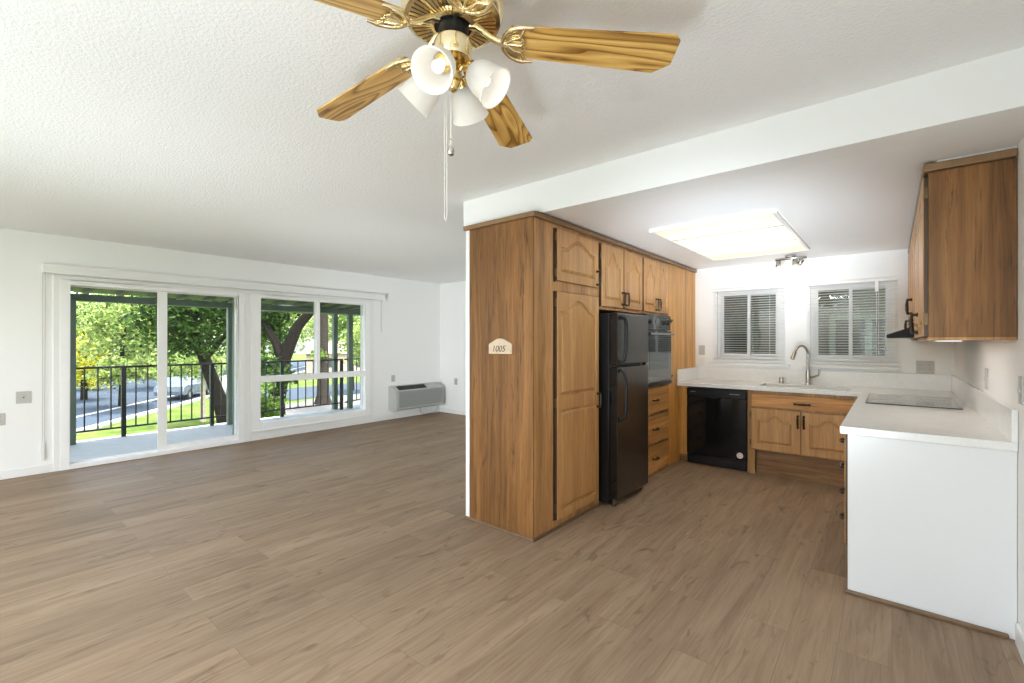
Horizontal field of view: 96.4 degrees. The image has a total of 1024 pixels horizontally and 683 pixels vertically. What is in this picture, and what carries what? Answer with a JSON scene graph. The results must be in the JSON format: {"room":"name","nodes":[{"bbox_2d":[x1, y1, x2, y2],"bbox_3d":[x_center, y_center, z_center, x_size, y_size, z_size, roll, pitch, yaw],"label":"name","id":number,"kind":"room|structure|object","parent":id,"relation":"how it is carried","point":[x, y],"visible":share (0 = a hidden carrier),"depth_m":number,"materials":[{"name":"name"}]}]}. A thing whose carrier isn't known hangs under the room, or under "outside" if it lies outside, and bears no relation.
{"room":"open-plan living room","nodes":[
{"label":"open-plan living room","id":0,"kind":"room"},
{"bbox_2d":[70,292,177,406],"bbox_3d":[-22.825,-0.166,27.023,6.519,8.041,6.266,0,0,-11],"label":"tree","id":1,"kind":"object","parent":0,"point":[101,319],"visible":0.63,"depth_m":25.81,"materials":[{"name":"green plant"}]},
{"bbox_2d":[70,406,359,461],"bbox_3d":[-4.397,1.475,6.896,1.985,0.170,11.400,0,0,40],"label":"floor","id":2,"kind":"structure","parent":0,"point":[114,445],"depth_m":6.50,"materials":[{"name":"concrete"}]},
{"bbox_2d":[70,299,75,444],"bbox_3d":[-5.932,0.407,6.162,0.090,1.965,0.090,0,0,40],"label":"post","id":3,"kind":"object","parent":2,"relation":"on","point":[72,301],"visible":0.56,"depth_m":6.14,"materials":[{"name":"green paint"}]},
{"bbox_2d":[76,359,342,436],"bbox_3d":[-6.056,0.873,6.263,0.054,1.035,8.107,0,0,40],"label":"balcony railing","id":4,"kind":"object","parent":2,"relation":"on","point":[211,417],"visible":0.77,"depth_m":7.41,"materials":[{"name":"black metal"}]},
{"bbox_2d":[226,307,231,424],"bbox_3d":[-4.736,0.407,7.698,0.090,1.965,0.090,0,0,40],"label":"post","id":5,"kind":"object","parent":2,"relation":"on","point":[228,309],"visible":0.66,"depth_m":7.66,"materials":[{"name":"green paint"}]},
{"bbox_2d":[332,314,337,409],"bbox_3d":[-3.628,0.407,9.377,0.090,1.965,0.090,0,0,40],"label":"post","id":6,"kind":"object","parent":2,"relation":"on","point":[334,316],"visible":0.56,"depth_m":9.35,"materials":[{"name":"green paint"}]},
{"bbox_2d":[347,314,352,408],"bbox_3d":[-3.373,0.407,9.529,0.090,1.965,0.090,0,0,40],"label":"post","id":7,"kind":"object","parent":2,"relation":"on","point":[349,316],"visible":0.94,"depth_m":9.49,"materials":[{"name":"green paint"}]},
{"bbox_2d":[70,287,359,315],"bbox_3d":[-5.211,-0.879,7.572,4.109,0.442,13.000,0,0,40],"label":"ceiling","id":8,"kind":"structure","parent":0,"point":[72,289],"depth_m":7.74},
{"bbox_2d":[70,293,359,314],"bbox_3d":[-5.076,-0.609,7.460,0.140,0.097,13.000,0,0,40],"label":"trim","id":9,"kind":"structure","parent":8,"relation":"attached to","point":[79,297],"depth_m":7.29,"materials":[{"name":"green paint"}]},
{"bbox_2d":[0,228,439,470],"bbox_3d":[-4.086,0.120,5.599,0.140,2.440,8.600,0,0,40],"label":"wall","id":10,"kind":"structure","parent":0,"point":[406,324],"depth_m":5.09,"materials":[{"name":"white paint"}]},
{"bbox_2d":[0,413,4,425],"bbox_3d":[-4.958,0.755,4.432,0.009,0.118,0.075,0,0,40],"label":"wall outlet","id":11,"kind":"object","parent":10,"relation":"attached to","point":[2,415],"visible":1,"depth_m":4.44,"materials":[{"name":"grey plastic"}]},
{"bbox_2d":[16,391,30,403],"bbox_3d":[-4.854,0.555,4.552,0.016,0.118,0.105,0,0,40],"label":"cable plate","id":12,"kind":"object","parent":10,"relation":"attached to","point":[23,396],"visible":1,"depth_m":4.55,"materials":[{"name":"grey plastic"}]},
{"bbox_2d":[60,279,244,470],"bbox_3d":[-4.165,0.347,5.457,0.181,1.992,1.760,0,0,40],"label":"door","id":13,"kind":"structure","parent":10,"relation":"in","point":[163,448],"depth_m":5.42,"materials":[{"name":"white plastic"}]},
{"bbox_2d":[40,263,384,459],"bbox_3d":[-3.458,0.206,6.176,0.087,1.988,4.050,0,0,40],"label":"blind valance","id":14,"kind":"object","parent":10,"relation":"attached to","point":[46,268],"visible":1,"depth_m":5.41,"materials":[{"name":"white plastic"}]},
{"bbox_2d":[53,274,372,471],"bbox_3d":[-3.519,0.325,6.161,0.016,2.036,3.770,0,0,40],"label":"trim","id":15,"kind":"structure","parent":10,"relation":"attached to","point":[249,436],"depth_m":6.11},
{"bbox_2d":[0,407,439,479],"bbox_3d":[-4.072,1.298,5.496,0.014,0.085,8.460,0,0,40],"label":"baseboard","id":16,"kind":"structure","parent":10,"relation":"attached to","point":[20,472],"depth_m":4.66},
{"bbox_2d":[232,297,233,434],"bbox_3d":[-3.735,0.350,6.172,0.049,1.980,0.040,0,0,40],"label":"trim","id":17,"kind":"structure","parent":10,"relation":"attached to","point":[232,297],"depth_m":6.17,"materials":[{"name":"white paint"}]},
{"bbox_2d":[251,294,372,432],"bbox_3d":[-2.964,0.293,6.916,0.166,1.884,1.860,0,0,40],"label":"window","id":18,"kind":"structure","parent":10,"relation":"in","point":[257,379],"depth_m":6.83,"materials":[{"name":"white plastic"}]},
{"bbox_2d":[388,382,442,413],"bbox_3d":[-1.678,1.046,8.211,0.229,0.567,1.116,0,0,40],"label":"wall heater","id":19,"kind":"object","parent":10,"relation":"attached to","point":[409,396],"visible":1,"depth_m":8.03,"materials":[{"name":"grey metal"}]},
{"bbox_2d":[399,388,442,407],"bbox_3d":[-1.600,0.991,8.130,0.004,0.269,0.970,0,0,40],"label":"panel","id":20,"kind":"object","parent":19,"relation":"attached to","point":[408,397],"depth_m":8.10,"materials":[{"name":"grey metal"}]},
{"bbox_2d":[440,281,465,410],"bbox_3d":[0.269,0.120,7.482,4.160,2.440,0.140,0,0,40],"label":"wall","id":21,"kind":"structure","parent":0,"point":[452,295],"depth_m":8.52,"materials":[{"name":"white paint"}]},
{"bbox_2d":[440,407,465,414],"bbox_3d":[0.226,1.298,7.418,4.146,0.085,0.014,0,0,40],"label":"baseboard","id":22,"kind":"structure","parent":21,"relation":"attached to","point":[446,410],"depth_m":8.50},
{"bbox_2d":[466,225,469,516],"bbox_3d":[0.752,0.230,4.776,0.038,2.220,3.408,0,0,40],"label":"wall partition","id":23,"kind":"structure","parent":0,"point":[467,232],"depth_m":3.46,"materials":[{"name":"white paint"}]},
{"bbox_2d":[463,211,696,272],"bbox_3d":[0.944,-0.855,4.522,0.678,0.034,3.303,0,0,40],"label":"crown molding","id":24,"kind":"structure","parent":23,"relation":"attached to","point":[537,214],"depth_m":3.43,"materials":[{"name":"brown wood"}]},
{"bbox_2d":[599,240,641,313],"bbox_3d":[0.769,-0.551,4.245,0.659,0.572,0.823,0,0,40],"label":"upper cabinet","id":25,"kind":"object","parent":23,"relation":"attached to","point":[620,289],"visible":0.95,"depth_m":4.02,"materials":[{"name":"brown wood"}]},
{"bbox_2d":[0,412,1023,682],"bbox_3d":[-1.352,1.440,3.253,7.344,0.200,8.720,0,0,40],"label":"floor","id":26,"kind":"structure","parent":0,"point":[347,554],"depth_m":2.57,"materials":[{"name":"brown wood"}]},
{"bbox_2d":[470,217,601,538],"bbox_3d":[0.220,0.252,3.583,0.659,2.177,0.895,0,0,40],"label":"pantry cabinet","id":27,"kind":"object","parent":26,"relation":"on","point":[535,282],"visible":0.98,"depth_m":3.27,"materials":[{"name":"brown wood"}]},
{"bbox_2d":[489,338,512,353],"bbox_3d":[-0.081,0.033,3.241,0.216,0.110,0.015,0,0,40],"label":"plaque","id":28,"kind":"object","parent":27,"relation":"attached to","point":[498,346],"visible":1,"depth_m":3.23,"materials":[{"name":"beige"}]},
{"bbox_2d":[464,503,598,542],"bbox_3d":[0.179,1.329,3.597,0.662,0.022,0.896,0,0,40],"label":"baseboard","id":29,"kind":"structure","parent":27,"relation":"attached to","point":[524,537],"depth_m":3.27,"materials":[{"name":"brown wood"}]},
{"bbox_2d":[599,312,647,506],"bbox_3d":[0.792,0.547,4.126,0.789,1.585,0.622,0,0,40],"label":"refrigerator","id":30,"kind":"object","parent":26,"relation":"on","point":[623,337],"visible":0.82,"depth_m":3.77,"materials":[{"name":"black metal"}]},
{"bbox_2d":[636,254,668,476],"bbox_3d":[1.247,0.252,4.822,0.661,2.177,0.679,0,0,40],"label":"tall cabinet","id":31,"kind":"object","parent":26,"relation":"on","point":[655,273],"visible":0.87,"depth_m":4.62,"materials":[{"name":"brown wood"}]},
{"bbox_2d":[642,314,673,387],"bbox_3d":[1.292,0.089,4.810,0.606,0.715,0.663,0,0,40],"label":"wall oven","id":32,"kind":"object","parent":31,"relation":"in","point":[659,333],"visible":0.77,"depth_m":4.64,"materials":[{"name":"black glass"}]},
{"bbox_2d":[668,264,694,465],"bbox_3d":[1.742,0.252,5.445,0.624,2.177,0.885,0,0,40],"label":"tall cabinet","id":33,"kind":"object","parent":26,"relation":"on","point":[681,281],"visible":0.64,"depth_m":5.16,"materials":[{"name":"brown wood"}]},
{"bbox_2d":[678,386,687,460],"bbox_3d":[2.092,0.917,5.340,0.095,0.845,0.590,0,0,40],"label":"base cabinet","id":34,"kind":"object","parent":26,"relation":"on","point":[682,390],"visible":0.42,"depth_m":5.11,"materials":[{"name":"brown wood"}]},
{"bbox_2d":[687,386,747,470],"bbox_3d":[2.352,0.913,5.094,0.600,0.830,0.616,0,0,40],"label":"dishwasher","id":35,"kind":"object","parent":26,"relation":"on","point":[717,418],"visible":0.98,"depth_m":4.85,"materials":[{"name":"black plastic"}]},
{"bbox_2d":[748,390,857,486],"bbox_3d":[2.941,0.917,4.596,0.933,0.849,0.651,0,0,40],"label":"base cabinet","id":36,"kind":"object","parent":26,"relation":"on","point":[791,435],"visible":0.82,"depth_m":4.41,"materials":[{"name":"brown wood"}]},
{"bbox_2d":[839,434,1016,639],"bbox_3d":[2.680,0.917,3.081,0.673,0.845,2.115,0,0,40],"label":"base cabinet","id":37,"kind":"object","parent":26,"relation":"on","point":[930,527],"visible":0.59,"depth_m":2.22,"materials":[{"name":"white paint"}]},
{"bbox_2d":[677,366,1017,451],"bbox_3d":[2.250,0.399,3.819,2.278,0.187,2.742,0,0,40],"label":"countertop","id":38,"kind":"structure","parent":37,"relation":"on","point":[985,421],"depth_m":3.16,"materials":[{"name":"white stone"}]},
{"bbox_2d":[779,377,783,383],"bbox_3d":[2.906,0.419,4.943,0.045,0.064,0.044,0,0,40],"label":"air gap","id":39,"kind":"object","parent":38,"relation":"on","point":[781,380],"visible":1,"depth_m":4.93,"materials":[{"name":"silver metal"}]},
{"bbox_2d":[790,345,820,384],"bbox_3d":[3.004,0.242,4.742,0.314,0.419,0.127,0,0,-5],"label":"faucet","id":40,"kind":"object","parent":38,"relation":"on","point":[808,377],"visible":1,"depth_m":4.76,"materials":[{"name":"silver metal"}]},
{"bbox_2d":[865,393,962,409],"bbox_3d":[3.036,0.447,3.494,0.512,0.008,0.785,0,0,40],"label":"cooktop","id":41,"kind":"object","parent":38,"relation":"in","point":[873,398],"visible":1,"depth_m":3.39,"materials":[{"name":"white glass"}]},
{"bbox_2d":[844,588,1008,638],"bbox_3d":[2.005,1.329,2.253,0.601,0.022,0.020,0,0,40],"label":"baseboard","id":42,"kind":"structure","parent":37,"relation":"attached to","point":[847,591],"depth_m":2.22,"materials":[{"name":"brown wood"}]},
{"bbox_2d":[0,0,1023,283],"bbox_3d":[-1.352,-1.225,3.253,7.344,0.250,8.720,0,0,40],"label":"ceiling","id":43,"kind":"structure","parent":0,"point":[195,126],"depth_m":2.13,"materials":[{"name":"white paint"}]},
{"bbox_2d":[314,0,680,220],"bbox_3d":[-0.207,-0.722,1.342,1.195,0.756,1.235,0,0,40],"label":"ceiling fan","id":44,"kind":"object","parent":43,"relation":"hanging from","point":[450,29],"visible":1,"depth_m":1.31,"materials":[{"name":"gold metal"}]},
{"bbox_2d":[405,0,499,49],"bbox_3d":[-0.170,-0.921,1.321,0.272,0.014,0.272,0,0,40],"label":"motor","id":45,"kind":"object","parent":44,"relation":"attached to","point":[439,11],"depth_m":1.29,"materials":[{"name":"gold metal"}]},
{"bbox_2d":[464,47,1023,225],"bbox_3d":[0.838,-0.990,2.706,3.034,0.220,0.165,0,0,40],"label":"beam","id":46,"kind":"structure","parent":43,"relation":"attached to","point":[986,92],"depth_m":2.18,"materials":[{"name":"white paint"}]},
{"bbox_2d":[556,120,1023,269],"bbox_3d":[1.899,-0.990,3.985,3.034,0.220,3.160,0,0,40],"label":"ceiling","id":47,"kind":"structure","parent":0,"point":[865,202],"depth_m":2.94,"materials":[{"name":"white paint"}]},
{"bbox_2d":[649,209,809,260],"bbox_3d":[1.940,-0.930,3.951,0.880,0.147,1.643,0,0,40],"label":"ceiling light","id":48,"kind":"object","parent":47,"relation":"attached to","point":[768,232],"visible":0.93,"depth_m":3.72,"materials":[{"name":"white plastic"}]},
{"bbox_2d":[773,254,806,271],"bbox_3d":[2.823,-0.799,4.660,0.294,0.162,0.132,0,0,40],"label":"light bar","id":49,"kind":"object","parent":47,"relation":"attached to","point":[796,264],"visible":1,"depth_m":4.62,"materials":[{"name":"silver metal"}]},
{"bbox_2d":[754,287,884,354],"bbox_3d":[4.484,0.140,6.188,14.000,2.800,0.150,0,0,40],"label":"wall","id":50,"kind":"structure","parent":0,"point":[821,344],"depth_m":6.28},
{"bbox_2d":[724,295,753,353],"bbox_3d":[3.366,-0.034,6.986,0.570,1.623,0.052,0,0,40],"label":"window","id":51,"kind":"structure","parent":50,"relation":"in","point":[728,342],"depth_m":6.94,"materials":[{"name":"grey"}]},
{"bbox_2d":[829,314,884,355],"bbox_3d":[4.613,-0.030,5.952,0.810,0.656,0.052,0,0,40],"label":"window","id":52,"kind":"structure","parent":50,"relation":"in","point":[869,317],"depth_m":6.00,"materials":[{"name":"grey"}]},
{"bbox_2d":[695,249,953,374],"bbox_3d":[2.941,0.120,5.123,2.884,2.440,0.140,0,0,40],"label":"wall","id":53,"kind":"structure","parent":0,"point":[893,263],"depth_m":4.89,"materials":[{"name":"white paint"}]},
{"bbox_2d":[699,345,704,354],"bbox_3d":[2.301,0.105,5.553,0.070,0.115,0.014,0,0,40],"label":"wall switch","id":54,"kind":"object","parent":53,"relation":"attached to","point":[701,347],"visible":1,"depth_m":5.55,"materials":[{"name":"grey plastic"}]},
{"bbox_2d":[708,362,789,366],"bbox_3d":[2.678,0.261,5.220,0.835,0.026,0.045,0,0,40],"label":"trim","id":55,"kind":"structure","parent":53,"relation":"attached to","point":[710,363],"depth_m":5.18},
{"bbox_2d":[718,288,780,359],"bbox_3d":[2.741,-0.197,5.288,0.665,0.810,0.080,0,0,40],"label":"window","id":56,"kind":"structure","parent":53,"relation":"in","point":[721,342],"depth_m":5.27,"materials":[{"name":"white plastic"}]},
{"bbox_2d":[713,285,785,361],"bbox_3d":[2.683,-0.195,5.216,0.748,0.846,0.035,0,0,40],"label":"mini blind","id":57,"kind":"object","parent":56,"relation":"attached to","point":[772,287],"visible":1,"depth_m":5.20,"materials":[{"name":"white plastic"}]},
{"bbox_2d":[802,365,900,369],"bbox_3d":[3.399,0.261,4.622,0.800,0.026,0.045,0,0,40],"label":"trim","id":58,"kind":"structure","parent":53,"relation":"attached to","point":[810,366],"depth_m":4.58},
{"bbox_2d":[811,281,893,362],"bbox_3d":[3.466,-0.197,4.687,0.680,0.810,0.080,0,0,40],"label":"window","id":59,"kind":"structure","parent":53,"relation":"in","point":[888,322],"depth_m":4.66,"materials":[{"name":"white plastic"}]},
{"bbox_2d":[806,277,897,364],"bbox_3d":[3.401,-0.195,4.611,0.746,0.846,0.050,0,0,40],"label":"mini blind","id":60,"kind":"object","parent":59,"relation":"attached to","point":[876,280],"visible":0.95,"depth_m":4.58,"materials":[{"name":"white plastic"}]},
{"bbox_2d":[916,361,933,373],"bbox_3d":[3.851,0.240,4.270,0.125,0.118,0.009,0,0,40],"label":"wall outlet","id":61,"kind":"object","parent":53,"relation":"attached to","point":[925,367],"visible":1,"depth_m":4.27,"materials":[{"name":"grey plastic"}]},
{"bbox_2d":[908,148,1017,253],"bbox_3d":[3.002,-0.847,3.190,0.317,0.037,2.736,0,0,40],"label":"crown molding","id":62,"kind":"structure","parent":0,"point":[1008,153],"depth_m":2.15,"materials":[{"name":"brown wood"}]},
{"bbox_2d":[954,136,1023,632],"bbox_3d":[1.466,0.120,0.993,0.120,2.440,8.600,0,0,40],"label":"wall","id":63,"kind":"structure","parent":0,"point":[1004,359],"depth_m":2.11,"materials":[{"name":"white paint"}]},
{"bbox_2d":[887,328,913,337],"bbox_3d":[3.096,-0.069,3.418,0.460,0.086,0.785,0,0,40],"label":"range hood","id":64,"kind":"object","parent":63,"relation":"attached to","point":[905,333],"visible":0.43,"depth_m":3.21,"materials":[{"name":"black metal"}]},
{"bbox_2d":[905,227,913,325],"bbox_3d":[3.138,-0.470,3.384,0.356,0.710,0.825,0,0,40],"label":"upper cabinet","id":65,"kind":"object","parent":63,"relation":"attached to","point":[911,299],"visible":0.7,"depth_m":3.45,"materials":[{"name":"brown wood"}]},
{"bbox_2d":[904,249,917,339],"bbox_3d":[3.632,-0.417,3.980,0.356,0.815,0.715,0,0,40],"label":"upper cabinet","id":66,"kind":"object","parent":63,"relation":"attached to","point":[906,321],"visible":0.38,"depth_m":4.01,"materials":[{"name":"brown wood"}]},
{"bbox_2d":[909,157,1016,341],"bbox_3d":[2.498,-0.412,2.613,0.356,0.826,1.168,0,0,40],"label":"upper cabinet","id":67,"kind":"object","parent":63,"relation":"attached to","point":[965,224],"visible":1,"depth_m":2.15,"materials":[{"name":"brown wood"}]},
{"bbox_2d":[935,340,961,341],"bbox_3d":[2.519,-0.002,2.653,0.050,0.006,0.900,0,0,40],"label":"lamp","id":68,"kind":"object","parent":67,"relation":"on","point":[935,340],"depth_m":2.32,"materials":[{"name":"white plastic"}]},
{"bbox_2d":[936,146,1016,161],"bbox_3d":[3.030,-0.873,3.183,0.265,0.013,2.710,0,0,40],"label":"trim","id":69,"kind":"structure","parent":63,"relation":"attached to","point":[1013,146],"depth_m":2.14,"materials":[{"name":"white wood"}]},
{"bbox_2d":[984,368,987,389],"bbox_3d":[2.806,0.220,2.714,0.014,0.125,0.075,0,0,40],"label":"wall switch","id":70,"kind":"object","parent":63,"relation":"attached to","point":[986,369],"visible":1,"depth_m":2.69,"materials":[{"name":"grey plastic"}]},
{"bbox_2d":[1015,623,1023,662],"bbox_3d":[0.453,1.292,-0.123,0.014,0.095,5.590,0,0,40],"label":"baseboard","id":71,"kind":"structure","parent":63,"relation":"attached to","point":[1019,635],"depth_m":1.96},
{"bbox_2d":[1017,376,1023,404],"bbox_3d":[2.203,0.212,1.986,0.014,0.120,0.075,0,0,40],"label":"wall switch","id":72,"kind":"object","parent":63,"relation":"attached to","point":[1020,389],"visible":1,"depth_m":1.98,"materials":[{"name":"grey plastic"}]},
{"bbox_3d":[-3.121,1.475,11.100,1.420,0.170,3.300,0,0,40],"label":"floor","id":73,"kind":"structure","parent":0,"visible":0},
{"bbox_2d":[344,358,359,402],"bbox_3d":[-3.031,0.873,10.969,0.050,1.035,3.170,0,0,15],"label":"balcony railing","id":74,"kind":"object","parent":73,"relation":"on","point":[356,399],"visible":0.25,"depth_m":9.82,"materials":[{"name":"black metal"}]},
{"label":"outside","id":75,"kind":"structure","parent":0,"visible":0},
{"bbox_2d":[262,382,359,400],"bbox_3d":[-13.142,3.825,38.191,7.988,0.029,18.472,0,0,37],"label":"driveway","id":76,"kind":"structure","parent":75,"point":[309,390],"depth_m":34.90,"materials":[{"name":"concrete"}]},
{"bbox_2d":[328,314,359,389],"bbox_3d":[-12.448,0.273,36.014,4.782,7.134,4.900,0,0,40],"label":"tree","id":77,"kind":"object","parent":76,"relation":"on","point":[341,326],"visible":0.25,"depth_m":35.42,"materials":[{"name":"green plant"}]},
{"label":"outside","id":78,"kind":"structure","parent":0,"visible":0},
{"bbox_2d":[76,354,359,440],"bbox_3d":[-28.902,3.990,43.470,180.000,0.300,210.000,0,0,40],"label":"lawn","id":79,"kind":"structure","parent":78,"point":[186,409],"depth_m":22.55,"materials":[{"name":"green plant"}]},
{"bbox_2d":[73,292,129,356],"bbox_3d":[-49.072,-1.619,50.499,13.750,10.918,13.573,0,0,0],"label":"tree","id":80,"kind":"object","parent":79,"relation":"on","point":[78,323],"visible":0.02,"depth_m":50.16,"materials":[{"name":"green plant"}]},
{"bbox_2d":[76,293,151,363],"bbox_3d":[-45.904,-2.603,55.296,14.344,12.886,13.760,0,0,32],"label":"tree","id":81,"kind":"object","parent":79,"relation":"on","point":[80,293],"visible":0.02,"depth_m":53.29,"materials":[{"name":"green plant"}]},
{"bbox_2d":[95,294,227,423],"bbox_3d":[-13.484,0.257,18.800,5.359,7.304,5.545,0,0,40],"label":"tree","id":82,"kind":"object","parent":79,"relation":"on","point":[186,320],"visible":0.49,"depth_m":18.21,"materials":[{"name":"green plant"}]},
{"bbox_2d":[155,345,225,421],"bbox_3d":[-15.060,1.942,22.025,3.179,3.796,3.466,0,0,4],"label":"tree","id":83,"kind":"object","parent":79,"relation":"on","point":[190,360],"visible":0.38,"depth_m":21.62,"materials":[{"name":"green plant"}]},
{"bbox_2d":[76,371,304,433],"bbox_3d":[-19.327,3.779,24.301,101.619,0.119,81.523,0,0,40],"label":"kerb","id":84,"kind":"object","parent":79,"relation":"on","point":[129,417],"visible":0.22,"depth_m":23.02,"materials":[{"name":"grey concrete"}]},
{"bbox_2d":[220,375,225,392],"bbox_3d":[-19.738,3.095,32.981,1.780,1.450,4.522,0,0,-12],"label":"parked car","id":85,"kind":"object","parent":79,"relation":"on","point":[224,379],"visible":0.02,"depth_m":31.09,"materials":[{"name":"grey metal"}]},
{"bbox_2d":[261,382,288,417],"bbox_3d":[-6.513,2.436,12.000,1.368,2.808,1.302,0,0,40],"label":"shrub","id":86,"kind":"object","parent":79,"relation":"on","point":[269,406],"visible":0.42,"depth_m":11.93,"materials":[{"name":"green plant"}]},
{"bbox_2d":[261,303,313,415],"bbox_3d":[-8.551,0.777,17.110,3.813,6.127,3.149,0,0,40],"label":"tree","id":87,"kind":"object","parent":79,"relation":"on","point":[271,322],"visible":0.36,"depth_m":16.37,"materials":[{"name":"green plant"}]},
{"bbox_2d":[285,394,359,414],"bbox_3d":[-9.178,3.814,29.855,7.652,0.049,19.803,0,0,14],"label":"path concrete","id":88,"kind":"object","parent":79,"relation":"on","point":[308,402],"visible":0.04,"depth_m":26.71,"materials":[{"name":"white concrete"}]},
{"bbox_2d":[307,314,331,404],"bbox_3d":[-11.585,-0.593,27.812,4.054,8.866,4.558,0,0,-24],"label":"tree","id":89,"kind":"object","parent":88,"relation":"on","point":[324,342],"visible":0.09,"depth_m":27.71,"materials":[{"name":"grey plant"}]},
{"bbox_2d":[299,340,359,372],"bbox_3d":[-19.379,1.790,54.971,9.600,4.100,7.200,0,0,-8],"label":"house","id":90,"kind":"structure","parent":79,"relation":"on","point":[309,365],"depth_m":51.84,"materials":[{"name":"grey"}]},
{"bbox_2d":[338,316,359,365],"bbox_3d":[-6.388,1.111,21.021,3.263,5.457,3.129,0,0,40],"label":"tree","id":91,"kind":"object","parent":79,"relation":"on","point":[356,337],"visible":0.12,"depth_m":20.43,"materials":[{"name":"green plant"}]},
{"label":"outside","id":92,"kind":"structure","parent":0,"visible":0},
{"bbox_2d":[76,362,304,428],"bbox_3d":[-26.596,3.830,22.807,110.462,0.019,92.560,0,0,40],"label":"street","id":93,"kind":"structure","parent":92,"point":[104,394],"depth_m":29.65,"materials":[{"name":"grey asphalt"}]},
{"bbox_2d":[76,329,113,399],"bbox_3d":[-28.091,1.256,30.026,3.732,5.168,4.239,0,0,4],"label":"tree","id":94,"kind":"object","parent":93,"relation":"on","point":[79,372],"visible":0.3,"depth_m":29.82,"materials":[{"name":"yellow plant"}]},
{"bbox_2d":[76,357,114,389],"bbox_3d":[-33.290,2.394,36.056,4.150,2.892,4.023,0,0,-19],"label":"shrub","id":95,"kind":"object","parent":93,"relation":"on","point":[103,357],"visible":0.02,"depth_m":35.63,"materials":[{"name":"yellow plant"}]},
{"bbox_2d":[118,329,188,376],"bbox_3d":[-29.165,0.178,37.971,6.637,7.323,6.125,0,0,-17],"label":"tree","id":96,"kind":"object","parent":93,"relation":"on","point":[168,356],"visible":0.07,"depth_m":37.18,"materials":[{"name":"green plant"}]},
{"bbox_2d":[153,376,208,398],"bbox_3d":[-22.418,3.095,31.481,1.780,1.450,4.522,0,0,-12],"label":"parked car","id":97,"kind":"object","parent":93,"relation":"on","point":[175,381],"visible":0.51,"depth_m":30.10,"materials":[{"name":"silver metal"}]},
{"bbox_2d":[76,366,304,416],"bbox_3d":[-22.190,3.827,23.712,101.588,0.023,81.484,0,0,40],"label":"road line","id":98,"kind":"object","parent":93,"relation":"on","point":[303,366],"visible":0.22,"depth_m":26.48,"materials":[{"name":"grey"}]},
{"bbox_2d":[167,307,223,373],"bbox_3d":[-36.581,-2.673,51.770,12.763,13.025,15.268,0,0,29],"label":"tree","id":99,"kind":"object","parent":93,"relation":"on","point":[183,307],"visible":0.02,"depth_m":51.94,"materials":[{"name":"green plant"}]},
{"bbox_2d":[199,313,313,358],"bbox_3d":[-26.084,-1.370,48.091,12.217,10.419,12.726,0,0,-21],"label":"tree","id":100,"kind":"object","parent":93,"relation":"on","point":[263,344],"visible":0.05,"depth_m":47.68,"materials":[{"name":"green plant"}]},
{"bbox_2d":[286,313,343,349],"bbox_3d":[-28.992,-2.378,67.622,13.230,12.436,13.479,0,0,-24],"label":"tree","id":101,"kind":"object","parent":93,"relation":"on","point":[330,325],"visible":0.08,"depth_m":65.89,"materials":[{"name":"green plant"}]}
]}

